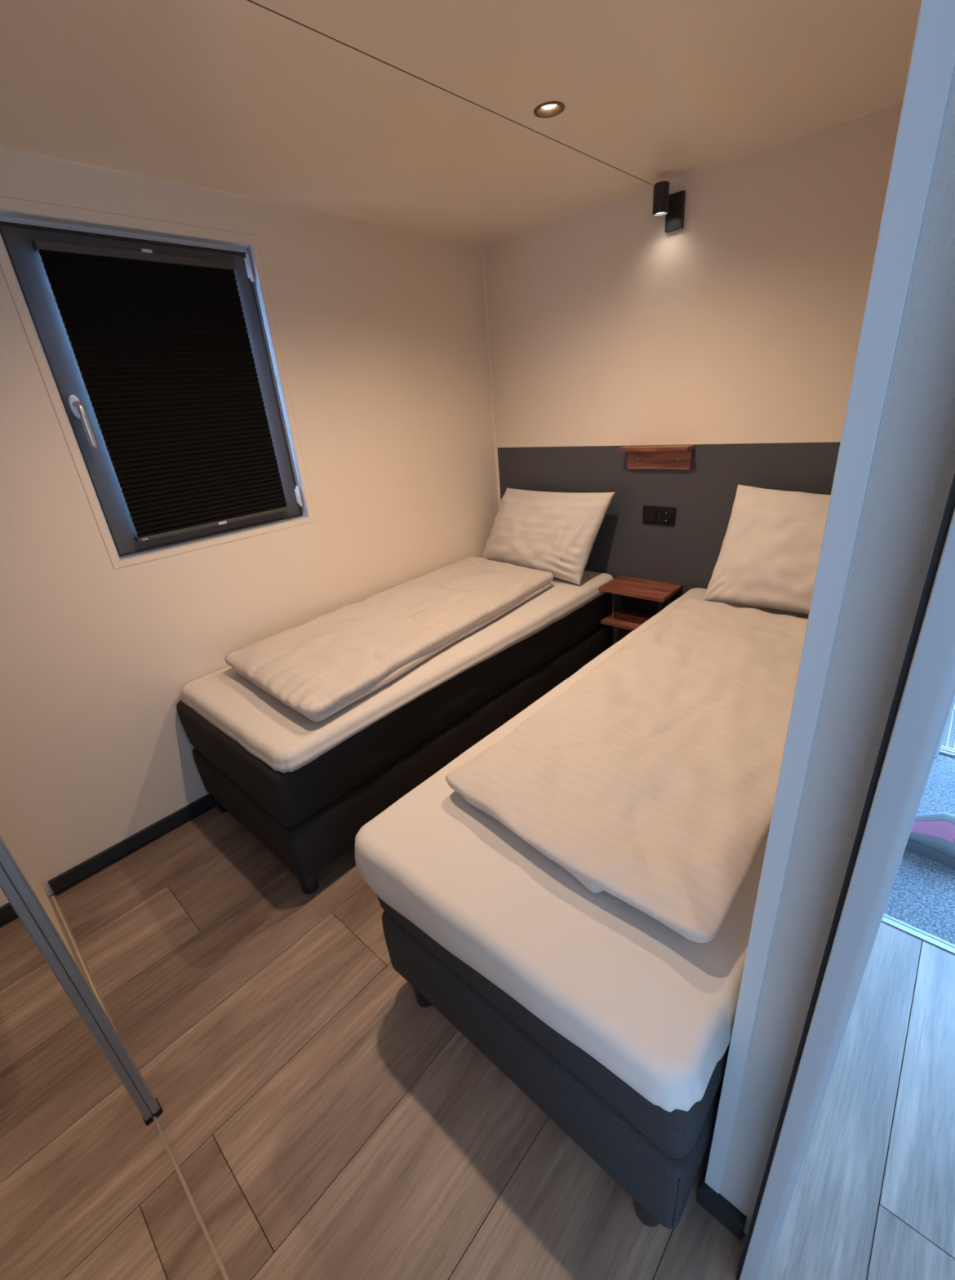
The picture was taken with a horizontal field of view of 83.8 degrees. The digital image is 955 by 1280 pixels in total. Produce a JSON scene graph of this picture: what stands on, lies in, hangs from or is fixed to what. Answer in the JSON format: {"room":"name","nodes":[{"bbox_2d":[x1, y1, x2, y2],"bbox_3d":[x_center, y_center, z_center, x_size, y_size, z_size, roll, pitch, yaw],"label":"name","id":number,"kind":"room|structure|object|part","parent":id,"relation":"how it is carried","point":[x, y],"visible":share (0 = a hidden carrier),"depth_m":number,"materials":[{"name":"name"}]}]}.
{"room":"bedroom","nodes":[
{"label":"bedroom","id":0,"kind":"room"},
{"bbox_2d":[0,149,498,896],"bbox_3d":[-0.958,-0.458,2.113,0.090,2.182,3.290,16,32,39],"label":"wall","id":1,"kind":"structure","parent":0,"point":[381,331],"depth_m":2.04,"materials":[{"name":"beige paint"}]},
{"bbox_2d":[48,793,216,894],"bbox_3d":[-0.645,0.419,2.697,0.012,0.060,2.542,16,32,39],"label":"baseboard","id":2,"kind":"structure","parent":1,"relation":"attached to","point":[62,882],"depth_m":2.02,"materials":[{"name":"black"}]},
{"bbox_2d":[0,208,310,561],"bbox_3d":[-1.032,-0.845,1.871,0.118,0.972,0.740,16,32,39],"label":"window","id":3,"kind":"structure","parent":1,"relation":"in","point":[19,229],"depth_m":1.75,"materials":[{"name":"grey"}]},
{"bbox_3d":[-1.221,-0.670,1.656,0.048,0.136,0.020,16,32,39],"label":"handle","id":4,"kind":"part","parent":3,"relation":"part of","materials":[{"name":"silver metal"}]},
{"bbox_2d":[31,240,288,542],"bbox_3d":[-1.020,-0.835,1.855,0.042,0.866,0.576,16,32,39],"label":"blind","id":5,"kind":"object","parent":3,"relation":"attached to","point":[160,344],"visible":1,"depth_m":1.81,"materials":[{"name":"black fabric"}]},
{"bbox_3d":[-1.056,-1.212,1.688,0.038,0.022,0.576,16,32,39],"label":"head rail","id":6,"kind":"part","parent":5,"relation":"part of","materials":[{"name":"grey metal"}]},
{"bbox_3d":[-0.986,-0.449,2.030,0.038,0.014,0.576,16,32,39],"label":"rail","id":7,"kind":"part","parent":5,"relation":"part of","materials":[{"name":"grey"}]},
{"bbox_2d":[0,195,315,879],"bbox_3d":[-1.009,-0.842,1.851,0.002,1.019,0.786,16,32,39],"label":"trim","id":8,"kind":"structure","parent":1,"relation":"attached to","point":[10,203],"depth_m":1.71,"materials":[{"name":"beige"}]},
{"bbox_2d":[0,98,903,509],"bbox_3d":[0.007,-0.324,1.631,2.010,2.172,2.550,16,32,39],"label":"trim","id":9,"kind":"structure","parent":1,"relation":"attached to","point":[2,148],"depth_m":2.00,"materials":[{"name":"beige paint"}]},
{"bbox_2d":[0,0,921,243],"bbox_3d":[0.215,-0.778,-0.176,4.580,0.090,4.480,16,32,39],"label":"ceiling","id":10,"kind":"structure","parent":0,"point":[242,97],"depth_m":1.33,"materials":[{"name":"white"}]},
{"bbox_2d":[247,0,653,185],"bbox_3d":[-0.344,-1.242,1.072,0.005,0.009,3.100,16,32,39],"label":"trim","id":11,"kind":"structure","parent":10,"relation":"attached to","point":[247,0],"depth_m":1.26,"materials":[{"name":"brown"}]},
{"bbox_2d":[533,101,564,117],"bbox_3d":[0.196,-1.475,1.459,0.085,0.037,0.085,16,32,39],"label":"recessed light","id":12,"kind":"object","parent":10,"relation":"in","point":[538,112],"visible":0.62,"depth_m":1.47,"materials":[{"name":"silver metal"}]},
{"bbox_3d":[0.196,-1.478,1.458,0.052,0.024,0.052,16,32,39],"label":"bulb","id":13,"kind":"part","parent":12,"relation":"part of","materials":[{"name":"white"}]},
{"bbox_3d":[0.068,-1.121,0.719,1.106,0.010,3.100,16,32,39],"label":"panel","id":14,"kind":"part","parent":10,"relation":"part of","materials":[{"name":"beige paint"}]},
{"bbox_2d":[48,804,954,1279],"bbox_3d":[0.402,1.266,0.739,4.580,0.060,4.480,16,32,39],"label":"floor","id":15,"kind":"structure","parent":0,"point":[319,1121],"depth_m":1.20,"materials":[{"name":"brown"}]},
{"bbox_2d":[0,809,229,1279],"bbox_3d":[-1.022,0.220,0.627,2.000,2.172,0.566,16,32,39],"label":"mirror","id":16,"kind":"object","parent":15,"relation":"on","point":[93,1187],"visible":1,"depth_m":0.55,"materials":[{"name":"silver mirror"}]},
{"bbox_3d":[-1.774,-0.018,1.240,0.004,2.112,0.536,16,32,39],"label":"panel","id":17,"kind":"part","parent":16,"relation":"part of","materials":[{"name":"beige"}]},
{"bbox_3d":[-0.383,1.214,0.921,0.996,0.006,0.004,16,32,39],"label":"rail","id":18,"kind":"part","parent":16,"relation":"part of","materials":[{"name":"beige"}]},
{"bbox_2d":[176,570,613,893],"bbox_3d":[-0.191,0.173,2.517,0.804,0.579,1.996,16,32,39],"label":"bed","id":19,"kind":"object","parent":15,"relation":"on","point":[305,788],"visible":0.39,"depth_m":1.90,"materials":[{"name":"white fabric"}]},
{"bbox_3d":[-1.049,0.660,2.200,0.062,0.092,0.062,16,32,39],"label":"leg","id":20,"kind":"part","parent":19,"relation":"part of","materials":[{"name":"black plastic"}]},
{"bbox_3d":[-0.570,0.801,1.789,0.062,0.092,0.062,16,32,39],"label":"leg","id":21,"kind":"part","parent":19,"relation":"part of","materials":[{"name":"black plastic"}]},
{"bbox_2d":[224,556,553,722],"bbox_3d":[-0.285,-0.122,2.357,0.666,0.093,1.584,13,30,35],"label":"duvet","id":22,"kind":"object","parent":19,"relation":"on","point":[317,668],"visible":1,"depth_m":2.09,"materials":[{"name":"fabric"}]},
{"bbox_2d":[481,488,615,585],"bbox_3d":[0.313,-0.571,2.836,0.805,0.422,0.249,16,32,39],"label":"pillow","id":23,"kind":"object","parent":19,"relation":"on","point":[556,533],"visible":0.92,"depth_m":2.71,"materials":[{"name":"fabric"}]},
{"bbox_2d":[355,587,808,1229],"bbox_3d":[0.682,0.437,1.750,0.826,0.579,2.026,16,32,39],"label":"bed","id":24,"kind":"object","parent":15,"relation":"on","point":[617,1024],"visible":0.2,"depth_m":0.97,"materials":[{"name":"grey fabric"}]},
{"bbox_3d":[-0.142,0.927,1.421,0.062,0.092,0.062,16,32,39],"label":"leg","id":25,"kind":"part","parent":24,"relation":"part of","materials":[{"name":"black plastic"}]},
{"bbox_3d":[0.684,0.324,1.701,0.809,0.216,1.992,16,32,39],"label":"mattress","id":26,"kind":"part","parent":24,"relation":"part of","materials":[{"name":"grey fabric"}]},
{"bbox_2d":[445,598,808,942],"bbox_3d":[0.634,0.166,1.547,0.708,0.077,1.503,16,32,39],"label":"duvet","id":27,"kind":"object","parent":24,"relation":"on","point":[651,780],"visible":0.79,"depth_m":1.26,"materials":[{"name":"fabric"}]},
{"bbox_3d":[0.328,1.065,1.018,0.062,0.092,0.062,16,32,39],"label":"leg","id":28,"kind":"part","parent":24,"relation":"part of","materials":[{"name":"black plastic"}]},
{"bbox_2d":[702,484,831,614],"bbox_3d":[1.232,-0.333,2.013,0.645,0.450,0.242,16,32,39],"label":"pillow","id":29,"kind":"object","parent":24,"relation":"on","point":[769,556],"visible":0.59,"depth_m":2.03,"materials":[{"name":"grey fabric"}]},
{"bbox_2d":[881,913,954,955],"bbox_3d":[1.964,1.036,0.861,2.280,0.008,0.030,16,32,39],"label":"trim","id":30,"kind":"structure","parent":15,"relation":"on","point":[947,946],"depth_m":1.48,"materials":[{"name":"grey"}]},
{"bbox_2d":[884,754,954,944],"bbox_3d":[2.012,0.774,1.440,1.500,0.004,0.977,16,32,39],"label":"entrance mat","id":31,"kind":"object","parent":15,"relation":"on","point":[922,895],"visible":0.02,"depth_m":1.63,"materials":[{"name":"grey carpet"}]},
{"bbox_2d":[905,812,954,870],"bbox_3d":[1.499,0.621,1.677,0.281,0.165,0.102,16,32,39],"label":"shoe","id":32,"kind":"object","parent":31,"relation":"on","point":[932,835],"visible":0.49,"depth_m":1.68,"materials":[{"name":"grey"}]},
{"bbox_2d":[484,102,902,497],"bbox_3d":[1.808,-0.526,1.703,4.500,2.182,0.090,16,32,39],"label":"wall","id":33,"kind":"structure","parent":0,"point":[741,322],"depth_m":2.14,"materials":[{"name":"beige paint"}]},
{"bbox_2d":[598,575,682,631],"bbox_3d":[0.810,-0.175,2.667,0.336,0.200,0.218,16,32,39],"label":"nightstand","id":34,"kind":"object","parent":33,"relation":"attached to","point":[642,599],"visible":0.65,"depth_m":2.67,"materials":[{"name":"brown wood"}]},
{"bbox_3d":[0.694,-0.188,2.722,0.008,0.162,0.008,16,32,39],"label":"support rod","id":35,"kind":"part","parent":34,"relation":"part of","materials":[{"name":"silver metal"}]},
{"bbox_3d":[0.879,-0.210,2.733,0.290,0.162,0.016,16,32,39],"label":"panel","id":36,"kind":"part","parent":34,"relation":"part of","materials":[{"name":"brown wood"}]},
{"bbox_3d":[0.919,-0.143,2.574,0.018,0.160,0.184,16,32,39],"label":"panel","id":37,"kind":"part","parent":34,"relation":"part of","materials":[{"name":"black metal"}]},
{"bbox_2d":[618,444,694,469],"bbox_3d":[0.808,-0.828,2.424,0.326,0.102,0.078,16,32,39],"label":"wall shelf","id":38,"kind":"object","parent":33,"relation":"attached to","point":[665,456],"visible":1,"depth_m":2.42,"materials":[{"name":"brown wood"}]},
{"bbox_2d":[497,441,833,502],"bbox_3d":[0.899,-0.364,2.645,1.996,1.150,0.002,16,32,39],"label":"trim","id":39,"kind":"structure","parent":33,"relation":"attached to","point":[793,442],"depth_m":2.41,"materials":[{"name":"beige"}]},
{"bbox_2d":[497,441,840,646],"bbox_3d":[0.903,-0.335,2.657,1.992,1.208,0.003,16,32,39],"label":"headboard","id":40,"kind":"object","parent":33,"relation":"attached to","point":[686,553],"depth_m":2.54,"materials":[{"name":"grey paint"}]},
{"bbox_2d":[642,505,675,525],"bbox_3d":[0.865,-0.594,2.541,0.160,0.086,0.015,16,32,39],"label":"wall socket","id":41,"kind":"object","parent":40,"relation":"attached to","point":[657,515],"visible":1,"depth_m":2.54,"materials":[{"name":"black plastic"}]},
{"bbox_2d":[652,180,685,232],"bbox_3d":[0.729,-1.657,2.037,0.127,0.139,0.070,-20,28,-30],"label":"wall spotlight","id":42,"kind":"object","parent":33,"relation":"attached to","point":[672,206],"visible":1,"depth_m":2.04,"materials":[{"name":"black metal"}]},
{"bbox_3d":[0.736,-1.680,2.041,0.014,0.014,0.040,16,32,39],"label":"swivel arm","id":43,"kind":"part","parent":42,"relation":"part of","materials":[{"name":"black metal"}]},
{"bbox_3d":[0.766,-1.661,2.064,0.068,0.116,0.022,16,32,39],"label":"wall plate","id":44,"kind":"part","parent":42,"relation":"part of","materials":[{"name":"black metal"}]},
{"bbox_2d":[934,697,954,758],"bbox_3d":[2.192,-0.353,1.406,1.180,2.055,0.090,16,32,39],"label":"door","id":45,"kind":"structure","parent":33,"relation":"in","point":[944,750],"depth_m":2.13,"materials":[{"name":"white"}]},
{"bbox_2d":[719,69,954,1235],"bbox_3d":[1.008,-0.217,1.189,0.082,2.172,1.871,16,32,39],"label":"wall","id":46,"kind":"structure","parent":0,"point":[913,471],"depth_m":0.52,"materials":[{"name":"white paint"}]},
{"bbox_2d":[697,1165,746,1239],"bbox_3d":[1.080,0.746,1.616,0.081,0.060,1.877,16,32,39],"label":"baseboard","id":47,"kind":"structure","parent":46,"relation":"attached to","point":[713,1202],"depth_m":1.00,"materials":[{"name":"black"}]},
{"bbox_2d":[704,0,954,1193],"bbox_3d":[0.373,0.074,0.597,0.026,2.114,0.048,16,32,39],"label":"trim","id":48,"kind":"structure","parent":46,"relation":"attached to","point":[932,62],"depth_m":0.47,"materials":[{"name":"white"}]},
{"bbox_2d":[735,473,954,1279],"bbox_3d":[0.403,0.141,0.512,0.038,2.172,0.082,16,32,39],"label":"door","id":49,"kind":"structure","parent":46,"relation":"in","point":[924,696],"depth_m":0.52,"materials":[{"name":"white painted wood"},{"name":"black rubber"}]},
{"label":"outside","id":50,"kind":"structure","parent":0,"visible":0},
{"bbox_3d":[3.197,0.339,2.436,3.200,0.060,2.110,16,32,39],"label":"deck","id":51,"kind":"object","parent":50,"visible":0},
{"bbox_2d":[942,707,954,748],"bbox_3d":[2.413,0.517,2.040,1.180,0.070,0.400,16,32,39],"label":"floor grate","id":52,"kind":"object","parent":51,"relation":"on","point":[948,740],"visible":0.04,"depth_m":2.29,"materials":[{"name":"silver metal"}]}
]}

